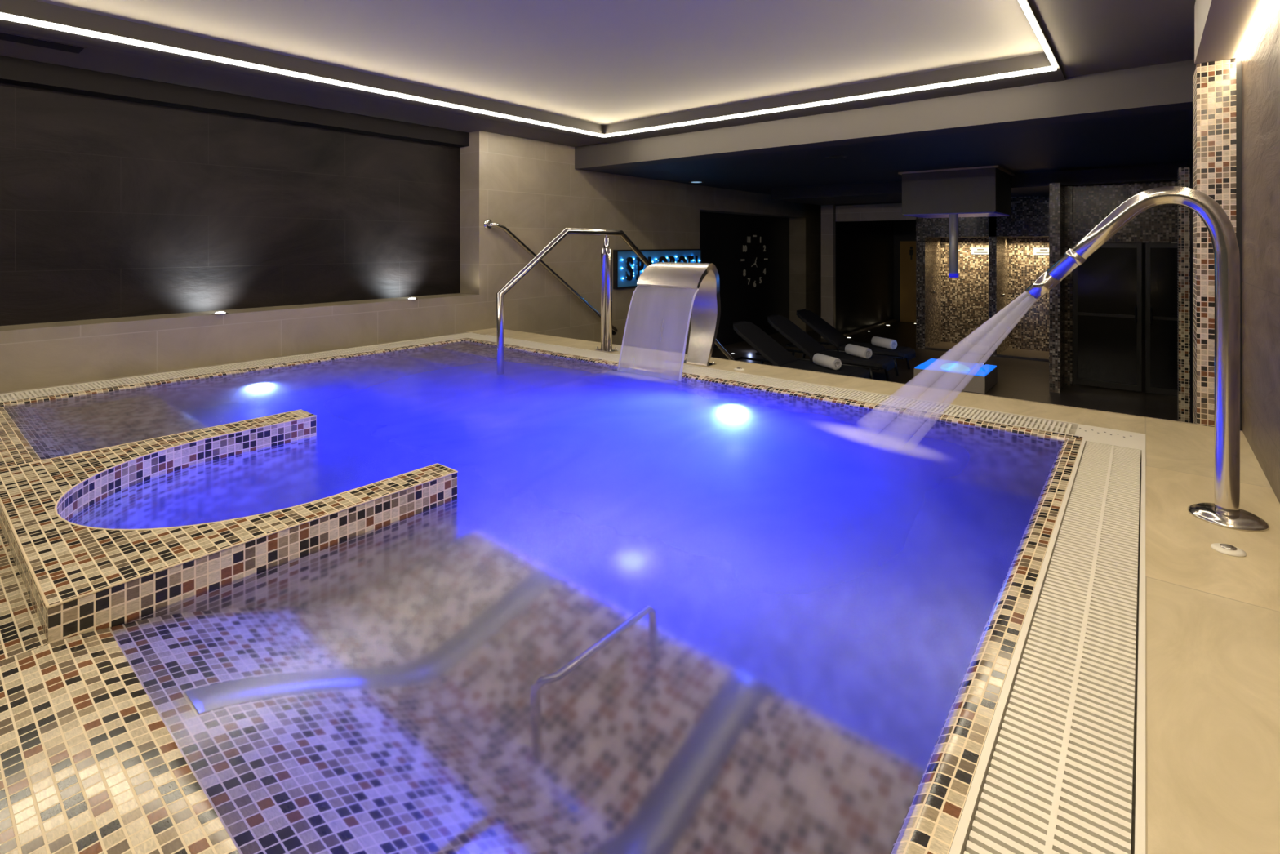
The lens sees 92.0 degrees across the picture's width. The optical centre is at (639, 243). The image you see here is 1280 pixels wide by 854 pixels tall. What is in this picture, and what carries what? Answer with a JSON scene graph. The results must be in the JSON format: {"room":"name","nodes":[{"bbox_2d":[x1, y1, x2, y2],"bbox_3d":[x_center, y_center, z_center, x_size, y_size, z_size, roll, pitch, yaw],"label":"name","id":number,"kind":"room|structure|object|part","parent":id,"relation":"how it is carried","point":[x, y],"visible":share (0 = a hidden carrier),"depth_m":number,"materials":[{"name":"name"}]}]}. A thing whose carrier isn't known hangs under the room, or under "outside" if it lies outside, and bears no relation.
{"room":"indoor spa pool","nodes":[
{"label":"indoor spa pool","id":0,"kind":"room"},
{"bbox_2d":[0,82,460,325],"bbox_3d":[-4.104,-0.430,5.154,0.120,2.040,5.978,0,0,39],"label":"wall","id":1,"kind":"structure","parent":0,"point":[109,207],"depth_m":5.39,"materials":[{"name":"grey paint"}]},
{"bbox_2d":[0,130,821,392],"bbox_3d":[-0.962,0.330,8.929,0.800,3.340,15.800,0,0,39],"label":"wall","id":2,"kind":"structure","parent":0,"point":[533,188],"depth_m":7.50,"materials":[{"name":"stone"}]},
{"bbox_2d":[211,311,228,314],"bbox_3d":[-3.541,0.580,5.210,0.120,0.020,0.120,0,0,39],"label":"uplight","id":3,"kind":"object","parent":2,"relation":"on","point":[216,313],"visible":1,"depth_m":5.18,"materials":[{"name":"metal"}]},
{"bbox_2d":[0,332,467,393],"bbox_3d":[-3.750,1.038,4.814,0.099,0.065,5.700,0,0,39],"label":"trim","id":4,"kind":"structure","parent":2,"relation":"attached to","point":[461,332],"depth_m":5.08,"materials":[{"name":"stone"}]},
{"bbox_2d":[0,55,469,147],"bbox_3d":[-3.988,-1.240,5.059,0.180,0.159,5.978,0,0,39],"label":"trim","id":5,"kind":"structure","parent":2,"relation":"attached to","point":[14,71],"depth_m":5.28,"materials":[{"name":"paint"}]},
{"bbox_2d":[483,218,617,334],"bbox_3d":[-1.050,0.515,8.115,0.098,1.624,2.354,0,0,39],"label":"stair rail","id":6,"kind":"object","parent":2,"relation":"attached to","point":[488,224],"visible":0.96,"depth_m":7.86,"materials":[{"name":"metal"}]},
{"bbox_2d":[613,249,649,288],"bbox_3d":[-0.155,0.371,9.206,0.095,0.562,0.828,0,0,39],"label":"sign","id":7,"kind":"object","parent":2,"relation":"attached to","point":[629,266],"depth_m":9.12,"materials":[{"name":"blue plastic"}]},
{"bbox_2d":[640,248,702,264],"bbox_3d":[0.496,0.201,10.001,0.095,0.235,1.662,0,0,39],"label":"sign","id":8,"kind":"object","parent":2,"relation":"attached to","point":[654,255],"depth_m":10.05,"materials":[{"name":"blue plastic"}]},
{"bbox_2d":[0,0,1195,146],"bbox_3d":[-0.970,-1.450,3.591,6.950,0.300,7.530,0,0,39],"label":"ceiling","id":9,"kind":"structure","parent":0,"point":[28,8],"depth_m":4.74,"materials":[{"name":"paint"}]},
{"bbox_2d":[0,31,86,53],"bbox_3d":[-4.319,-1.317,3.572,0.210,0.007,1.657,0,0,39],"label":"ceiling vent","id":10,"kind":"object","parent":9,"relation":"in","point":[4,36],"visible":1,"depth_m":4.03,"materials":[{"name":"paint"}]},
{"bbox_2d":[0,11,604,137],"bbox_3d":[-2.547,-1.302,4.850,0.019,0.036,6.660,0,0,39],"label":"led strip","id":11,"kind":"object","parent":9,"relation":"attached to","point":[3,15],"visible":1,"depth_m":4.49,"materials":[{"name":"glowing light emitter"},{"name":"plastic diffuser"}]},
{"bbox_2d":[604,65,1054,137],"bbox_3d":[1.314,-1.302,5.996,4.542,0.036,0.019,0,0,39],"label":"led strip","id":12,"kind":"object","parent":9,"relation":"attached to","point":[1046,68],"visible":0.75,"depth_m":5.50,"materials":[{"name":"glowing white plastic diffuser"}]},
{"bbox_2d":[574,59,1218,170],"bbox_3d":[1.690,-1.310,6.486,6.400,0.580,0.320,0,0,39],"label":"beam","id":13,"kind":"structure","parent":9,"relation":"attached to","point":[1168,86],"depth_m":5.54,"materials":[{"name":"paint"}]},
{"bbox_2d":[1017,0,1056,70],"bbox_3d":[0.955,-1.302,1.984,0.019,0.036,6.660,0,0,39],"label":"led strip","id":14,"kind":"object","parent":9,"relation":"attached to","point":[1021,2],"visible":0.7,"depth_m":3.74,"materials":[{"name":"plastic"}]},
{"bbox_2d":[699,211,789,348],"bbox_3d":[1.928,0.480,12.815,0.450,3.040,4.324,0,0,39],"label":"wall","id":15,"kind":"structure","parent":0,"point":[722,236],"depth_m":12.83,"materials":[{"name":"black paint"}]},
{"bbox_2d":[741,235,768,287],"bbox_3d":[2.431,0.362,13.052,0.025,1.100,1.140,0,0,39],"label":"wall clock","id":16,"kind":"object","parent":15,"relation":"attached to","point":[745,246],"visible":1,"depth_m":13.01,"materials":[{"name":"silver metal"}]},
{"bbox_2d":[835,204,893,333],"bbox_3d":[5.343,0.590,14.572,0.050,2.820,3.880,0,0,39],"label":"wall","id":17,"kind":"structure","parent":0,"point":[864,250],"depth_m":14.38,"materials":[{"name":"black paint"}]},
{"bbox_2d":[843,319,896,336],"bbox_3d":[5.389,1.975,14.534,0.070,0.050,3.880,0,0,39],"label":"baseboard","id":18,"kind":"structure","parent":17,"relation":"attached to","point":[864,329],"depth_m":14.47,"materials":[{"name":"stone"}]},
{"bbox_2d":[821,203,915,337],"bbox_3d":[4.666,0.590,12.560,1.990,2.820,0.150,0,0,39],"label":"wall","id":19,"kind":"structure","parent":0,"point":[828,212],"depth_m":12.99,"materials":[{"name":"paint"}]},
{"bbox_2d":[466,328,1279,853],"bbox_3d":[-1.217,1.500,2.934,6.400,1.000,6.200,0,0,39],"label":"pool deck","id":20,"kind":"object","parent":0,"point":[1212,617],"visible":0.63,"depth_m":1.60,"materials":[{"name":"stone"}]},
{"bbox_2d":[496,227,734,374],"bbox_3d":[0.033,0.930,6.197,0.200,2.139,3.607,0,0,39],"label":"pool handrail","id":21,"kind":"object","parent":20,"relation":"attached to","point":[606,255],"visible":0.71,"depth_m":5.73,"materials":[{"name":"metal"}]},
{"bbox_3d":[-0.313,0.996,5.774,0.200,0.008,0.110,0,0,39],"label":"plate","id":22,"kind":"part","parent":21,"relation":"part of","materials":[{"name":"metal"}]},
{"bbox_2d":[636,262,720,366],"bbox_3d":[0.391,0.580,5.064,0.590,0.853,0.600,0,0,39],"label":"spout","id":23,"kind":"object","parent":20,"relation":"on","point":[706,308],"visible":0.98,"depth_m":5.15,"materials":[{"name":"metal"}]},
{"bbox_2d":[617,284,698,381],"bbox_3d":[0.131,0.675,4.804,0.671,0.679,0.180,0,0,39],"label":"sheet","id":24,"kind":"object","parent":23,"relation":"hanging from","point":[637,286],"visible":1,"depth_m":4.62,"materials":[{"name":"white"}]},
{"bbox_3d":[0.479,0.997,5.171,0.300,0.006,0.130,0,0,39],"label":"plate","id":25,"kind":"part","parent":23,"relation":"part of","materials":[{"name":"metal"}]},
{"bbox_2d":[733,367,744,370],"bbox_3d":[0.789,0.993,4.911,0.084,0.014,0.084,0,0,39],"label":"button","id":26,"kind":"object","parent":20,"relation":"on","point":[737,368],"visible":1,"depth_m":4.89,"materials":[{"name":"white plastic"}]},
{"bbox_2d":[466,334,1078,435],"bbox_3d":[0.296,1.032,5.011,5.310,0.067,0.269,0,0,39],"label":"grate","id":27,"kind":"object","parent":20,"relation":"in","point":[1010,419],"visible":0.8,"depth_m":4.21,"materials":[{"name":"white plastic"}]},
{"bbox_2d":[629,346,1196,424],"bbox_3d":[1.492,1.034,4.728,4.120,0.072,0.017,0,0,39],"label":"deck nosing","id":28,"kind":"object","parent":20,"relation":"attached to","point":[629,346],"visible":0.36,"depth_m":4.18,"materials":[{"name":"stone"}]},
{"bbox_2d":[1026,186,1269,531],"bbox_3d":[1.941,0.390,2.417,0.734,1.220,0.216,0,0,39],"label":"spout","id":29,"kind":"object","parent":20,"relation":"on","point":[1226,512],"visible":1,"depth_m":2.25,"materials":[{"name":"metal"}]},
{"bbox_2d":[1210,542,1246,556],"bbox_3d":[1.919,0.993,2.014,0.084,0.014,0.084,0,0,39],"label":"button","id":30,"kind":"object","parent":20,"relation":"on","point":[1228,549],"visible":1,"depth_m":2.00,"materials":[{"name":"white plastic"}]},
{"bbox_2d":[591,108,1192,205],"bbox_3d":[5.204,-1.010,11.410,7.200,0.380,11.750,0,0,39],"label":"ceiling","id":31,"kind":"structure","parent":0,"point":[1145,148],"depth_m":7.62,"materials":[{"name":"paint"}]},
{"bbox_2d":[688,181,704,182],"bbox_3d":[0.926,-1.015,10.162,0.270,0.010,0.270,0,0,39],"label":"recessed light","id":32,"kind":"object","parent":31,"relation":"in","point":[689,181],"visible":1,"depth_m":10.13,"materials":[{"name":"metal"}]},
{"bbox_2d":[897,164,1014,217],"bbox_3d":[4.554,-0.712,8.872,1.250,0.613,1.280,0,0,39],"label":"ceiling box","id":33,"kind":"object","parent":31,"relation":"hanging from","point":[986,190],"visible":0.93,"depth_m":8.42,"materials":[{"name":"paint"}]},
{"bbox_2d":[948,213,958,277],"bbox_3d":[4.288,0.025,8.444,0.120,0.860,0.120,0,0,39],"label":"pipe","id":34,"kind":"object","parent":33,"relation":"hanging from","point":[953,218],"visible":1,"depth_m":8.40,"materials":[{"name":"grey metal"}]},
{"bbox_3d":[4.554,-1.006,8.872,1.250,0.023,1.280,0,0,39],"label":"trim","id":35,"kind":"part","parent":33,"relation":"part of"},
{"bbox_3d":[2.299,-1.016,7.229,0.250,0.008,0.250,0,0,39],"label":"ceiling speaker","id":36,"kind":"object","parent":31,"relation":"attached to","visible":0},
{"bbox_2d":[828,155,844,158],"bbox_3d":[2.299,-1.016,7.229,0.180,0.007,0.180,0,0,39],"label":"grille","id":37,"kind":"object","parent":36,"relation":"attached to","point":[829,157],"depth_m":7.22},
{"bbox_2d":[711,320,1191,422],"bbox_3d":[4.681,2.060,10.771,7.200,0.120,13.400,0,0,39],"label":"floor","id":38,"kind":"structure","parent":0,"point":[1017,379],"depth_m":9.54,"materials":[{"name":"brown tile"}]},
{"bbox_2d":[733,320,869,378],"bbox_3d":[2.111,1.572,8.546,1.978,0.863,0.656,0,0,39],"label":"sun lounger","id":39,"kind":"object","parent":38,"relation":"on","point":[772,351],"visible":0.61,"depth_m":8.63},
{"bbox_3d":[2.095,1.730,8.559,1.936,0.034,0.636,0,0,39],"label":"frame","id":40,"kind":"part","parent":39,"relation":"part of","materials":[{"name":"black metal"}]},
{"bbox_3d":[1.770,1.435,8.825,0.800,0.590,0.656,0,0,39],"label":"backrest","id":41,"kind":"part","parent":39,"relation":"part of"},
{"bbox_3d":[2.466,1.705,8.255,1.060,0.140,0.656,0,0,39],"label":"seat","id":42,"kind":"part","parent":39,"relation":"part of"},
{"bbox_2d":[813,352,841,369],"bbox_3d":[2.485,1.562,8.214,0.156,0.156,0.436,0,0,-21],"label":"rolled towel","id":43,"kind":"object","parent":39,"relation":"on","point":[823,360],"visible":1,"depth_m":8.11,"materials":[{"name":"white fabric"}]},
{"bbox_2d":[755,314,894,380],"bbox_3d":[2.776,1.572,9.358,1.978,0.863,0.656,0,0,39],"label":"sun lounger","id":44,"kind":"object","parent":38,"relation":"on","point":[809,346],"visible":0.79,"depth_m":9.33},
{"bbox_3d":[2.435,1.435,9.637,0.800,0.590,0.656,0,0,39],"label":"backrest","id":45,"kind":"part","parent":44,"relation":"part of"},
{"bbox_3d":[2.760,1.730,9.371,1.936,0.034,0.636,0,0,39],"label":"frame","id":46,"kind":"part","parent":44,"relation":"part of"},
{"bbox_3d":[3.131,1.705,9.067,1.060,0.140,0.656,0,0,39],"label":"seat","id":47,"kind":"part","parent":44,"relation":"part of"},
{"bbox_2d":[844,343,871,359],"bbox_3d":[3.180,1.562,9.001,0.156,0.156,0.436,0,0,-21],"label":"rolled towel","id":48,"kind":"object","parent":44,"relation":"on","point":[852,349],"visible":1,"depth_m":8.91,"materials":[{"name":"white fabric"}]},
{"bbox_3d":[3.230,1.865,8.599,0.087,0.277,0.044,0,0,39],"label":"leg","id":49,"kind":"part","parent":44,"relation":"part of","materials":[{"name":"black metal"}]},
{"bbox_3d":[3.610,1.865,9.063,0.087,0.277,0.044,0,0,39],"label":"leg","id":50,"kind":"part","parent":44,"relation":"part of","materials":[{"name":"black metal"}]},
{"bbox_2d":[785,308,915,375],"bbox_3d":[3.441,1.572,10.171,1.978,0.863,0.656,0,0,39],"label":"sun lounger","id":51,"kind":"object","parent":38,"relation":"on","point":[835,338],"visible":0.84,"depth_m":10.16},
{"bbox_3d":[3.100,1.435,10.450,0.800,0.590,0.656,0,0,39],"label":"backrest","id":52,"kind":"part","parent":51,"relation":"part of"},
{"bbox_3d":[3.425,1.730,10.184,1.936,0.034,0.636,0,0,39],"label":"frame","id":53,"kind":"part","parent":51,"relation":"part of","materials":[{"name":"black metal"}]},
{"bbox_3d":[3.796,1.705,9.880,1.060,0.140,0.656,0,0,39],"label":"seat","id":54,"kind":"part","parent":51,"relation":"part of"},
{"bbox_2d":[871,336,897,349],"bbox_3d":[3.857,1.562,9.765,0.156,0.156,0.436,0,0,-21],"label":"rolled towel","id":55,"kind":"object","parent":51,"relation":"on","point":[878,341],"visible":1,"depth_m":9.68,"materials":[{"name":"white fabric"}]},
{"bbox_3d":[3.895,1.865,9.411,0.087,0.277,0.044,0,0,39],"label":"leg","id":56,"kind":"part","parent":51,"relation":"part of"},
{"bbox_3d":[4.275,1.865,9.876,0.087,0.277,0.044,0,0,39],"label":"leg","id":57,"kind":"part","parent":51,"relation":"part of","materials":[{"name":"black metal"}]},
{"bbox_2d":[913,358,997,393],"bbox_3d":[4.543,1.845,8.881,0.900,0.310,0.900,0,0,39],"label":"basin","id":58,"kind":"object","parent":38,"relation":"on","point":[980,377],"visible":1,"depth_m":8.60,"materials":[{"name":"plastic"}]},
{"bbox_2d":[924,346,1048,361],"bbox_3d":[6.302,1.980,11.047,2.240,0.040,0.080,0,0,39],"label":"kerb","id":59,"kind":"object","parent":38,"relation":"on","point":[926,348],"visible":0.82,"depth_m":11.09,"materials":[{"name":"stone"}]},
{"bbox_2d":[927,235,1048,237],"bbox_3d":[6.688,-0.165,11.519,2.240,0.070,1.100,0,0,39],"label":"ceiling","id":60,"kind":"structure","parent":0,"point":[1048,236],"depth_m":11.84,"materials":[{"name":"paint"}]},
{"bbox_2d":[915,195,1076,356],"bbox_3d":[6.685,0.590,11.522,2.550,2.820,1.300,0,0,39],"label":"wall","id":61,"kind":"structure","parent":0,"point":[971,308],"depth_m":11.78,"materials":[{"name":"tile"}]},
{"bbox_2d":[971,247,988,254],"bbox_3d":[6.723,0.138,12.192,0.330,0.135,0.013,0,0,39],"label":"notice sign","id":62,"kind":"object","parent":61,"relation":"attached to","point":[979,251],"visible":0.88,"depth_m":12.19,"materials":[{"name":"white plastic"}]},
{"bbox_2d":[1033,247,1048,254],"bbox_3d":[7.535,0.138,11.527,0.330,0.135,0.013,0,0,39],"label":"notice sign","id":63,"kind":"object","parent":61,"relation":"attached to","point":[1037,251],"visible":0.76,"depth_m":11.55,"materials":[{"name":"white plastic"}]},
{"bbox_2d":[893,219,1170,340],"bbox_3d":[8.101,0.500,14.950,7.200,3.000,0.200,0,0,39],"label":"wall","id":64,"kind":"structure","parent":0,"point":[904,230],"depth_m":15.90,"materials":[{"name":"black paint"}]},
{"bbox_2d":[899,240,915,322],"bbox_3d":[6.917,0.965,15.737,0.570,2.070,0.081,0,0,39],"label":"door","id":65,"kind":"structure","parent":64,"relation":"in","point":[907,248],"depth_m":15.80,"materials":[{"name":"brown wood"}]},
{"bbox_2d":[1048,182,1065,392],"bbox_3d":[5.784,0.590,8.563,0.125,2.820,0.620,0,0,39],"label":"wall pillar","id":66,"kind":"structure","parent":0,"point":[1056,190],"depth_m":8.34,"materials":[{"name":"tile"}]},
{"bbox_2d":[1065,181,1177,386],"bbox_3d":[6.529,0.500,8.458,1.410,3.000,0.159,0,0,39],"label":"wall","id":67,"kind":"structure","parent":0,"point":[1086,206],"depth_m":8.55,"materials":[{"name":"tile"}]},
{"bbox_2d":[1073,243,1142,391],"bbox_3d":[6.424,0.985,8.504,0.750,1.990,0.101,0,0,39],"label":"door","id":68,"kind":"structure","parent":67,"relation":"in","point":[1108,285],"depth_m":8.49,"materials":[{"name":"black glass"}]},
{"bbox_3d":[6.650,0.950,8.283,0.024,0.223,0.046,0,0,39],"label":"handle","id":69,"kind":"part","parent":68,"relation":"part of","materials":[{"name":"black metal"}]},
{"bbox_2d":[1145,243,1177,395],"bbox_3d":[6.896,0.985,8.117,0.390,1.990,0.101,0,0,39],"label":"door","id":70,"kind":"structure","parent":67,"relation":"in","point":[1161,259],"depth_m":8.14,"materials":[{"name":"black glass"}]},
{"bbox_3d":[6.774,0.950,8.182,0.024,0.223,0.046,0,0,39],"label":"handle","id":71,"kind":"part","parent":70,"relation":"part of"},
{"bbox_2d":[1177,167,1190,422],"bbox_3d":[5.916,0.590,6.723,0.090,2.820,0.300,0,0,39],"label":"wall","id":72,"kind":"structure","parent":0,"point":[1183,173],"depth_m":6.61,"materials":[{"name":"tile"}]},
{"bbox_2d":[1192,58,1235,426],"bbox_3d":[3.269,0.500,3.522,0.158,3.000,0.368,0,0,39],"label":"wall column","id":73,"kind":"structure","parent":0,"point":[1214,83],"depth_m":3.40,"materials":[{"name":"tile"}]},
{"bbox_2d":[1186,0,1279,502],"bbox_3d":[3.269,0.250,3.204,0.200,3.500,12.300,0,0,39],"label":"wall","id":74,"kind":"structure","parent":0,"point":[1260,63],"depth_m":2.75,"materials":[{"name":"stone"}]},
{"bbox_2d":[1194,0,1263,63],"bbox_3d":[1.176,-1.160,0.976,0.165,0.320,6.200,0,0,39],"label":"ceiling","id":75,"kind":"structure","parent":74,"relation":"attached to","point":[1221,27],"depth_m":2.91,"materials":[{"name":"paint"}]},
{"bbox_2d":[1235,0,1272,61],"bbox_3d":[1.285,-0.993,0.958,0.021,0.015,6.110,0,0,39],"label":"led strip","id":76,"kind":"object","parent":74,"relation":"attached to","point":[1266,3],"visible":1,"depth_m":2.83,"materials":[{"name":"white plastic"}]},
{"bbox_2d":[1229,46,1241,431],"bbox_3d":[3.341,0.350,3.468,0.022,3.300,0.360,0,0,39],"label":"wall panel","id":77,"kind":"object","parent":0,"point":[1238,64],"depth_m":3.33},
{"bbox_3d":[-1.526,1.975,2.754,5.350,0.050,5.530,0,0,39],"label":"floor","id":78,"kind":"structure","parent":0,"visible":0},
{"bbox_2d":[0,405,41,467],"bbox_3d":[-3.631,1.475,2.745,1.931,0.950,2.850,0,0,39],"label":"bench","id":79,"kind":"object","parent":78,"relation":"on","point":[15,448],"visible":0.06,"depth_m":3.06,"materials":[{"name":"tile"}]},
{"bbox_2d":[0,526,48,661],"bbox_3d":[-2.632,1.500,1.288,1.455,1.000,1.858,0,0,39],"label":"tiled step","id":80,"kind":"structure","parent":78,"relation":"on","point":[21,632],"depth_m":1.66,"materials":[{"name":"tile"}]},
{"bbox_2d":[0,627,239,853],"bbox_3d":[-0.957,1.475,0.771,1.786,0.950,3.180,0,0,39],"label":"tiled ledge","id":81,"kind":"object","parent":78,"relation":"on","point":[89,764],"visible":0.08,"depth_m":1.19,"materials":[{"name":"mosaic tile"},{"name":"grout"}]},
{"bbox_2d":[0,408,457,644],"bbox_3d":[-1.668,1.428,2.466,1.462,1.044,1.194,0,0,39],"label":"surround","id":82,"kind":"object","parent":78,"relation":"on","point":[77,579],"visible":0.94,"depth_m":2.00,"materials":[{"name":"tile"}]},
{"bbox_2d":[0,337,1083,853],"bbox_3d":[-1.526,1.500,2.754,5.350,1.000,5.530,0,0,39],"label":"pool border","id":83,"kind":"object","parent":78,"relation":"on","point":[931,828],"visible":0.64,"depth_m":1.59,"materials":[{"name":"tile"}]},
{"bbox_2d":[3,340,1064,853],"bbox_3d":[-0.946,1.015,3.462,5.210,0.001,3.560,0,0,39],"label":"pool water","id":84,"kind":"object","parent":83,"relation":"in","point":[649,612],"visible":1,"depth_m":1.74,"materials":[{"name":"blue liquid"}]},
{"bbox_2d":[1130,462,1141,853],"bbox_3d":[-1.498,1.535,2.906,6.000,0.930,5.800,0,0,39],"label":"surround","id":85,"kind":"object","parent":78,"relation":"on","point":[1133,816],"depth_m":1.44,"materials":[{"name":"beige stone"}]},
{"bbox_2d":[0,332,486,402],"bbox_3d":[-3.595,1.032,4.687,0.299,0.067,5.700,0,0,39],"label":"grate","id":86,"kind":"object","parent":85,"relation":"on","point":[12,396],"visible":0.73,"depth_m":4.90,"materials":[{"name":"white plastic"}]},
{"bbox_2d":[949,440,1145,853],"bbox_3d":[0.651,1.032,0.992,0.249,0.067,5.360,0,0,39],"label":"grate","id":87,"kind":"object","parent":85,"relation":"on","point":[1054,772],"visible":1,"depth_m":1.36,"materials":[{"name":"white plastic"}]},
{"bbox_2d":[1074,423,1145,462],"bbox_3d":[2.442,1.030,3.211,0.288,0.061,0.338,0,0,39],"label":"plate","id":88,"kind":"object","parent":85,"relation":"on","point":[1121,438],"visible":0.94,"depth_m":3.20,"materials":[{"name":"white plastic"}]}
]}

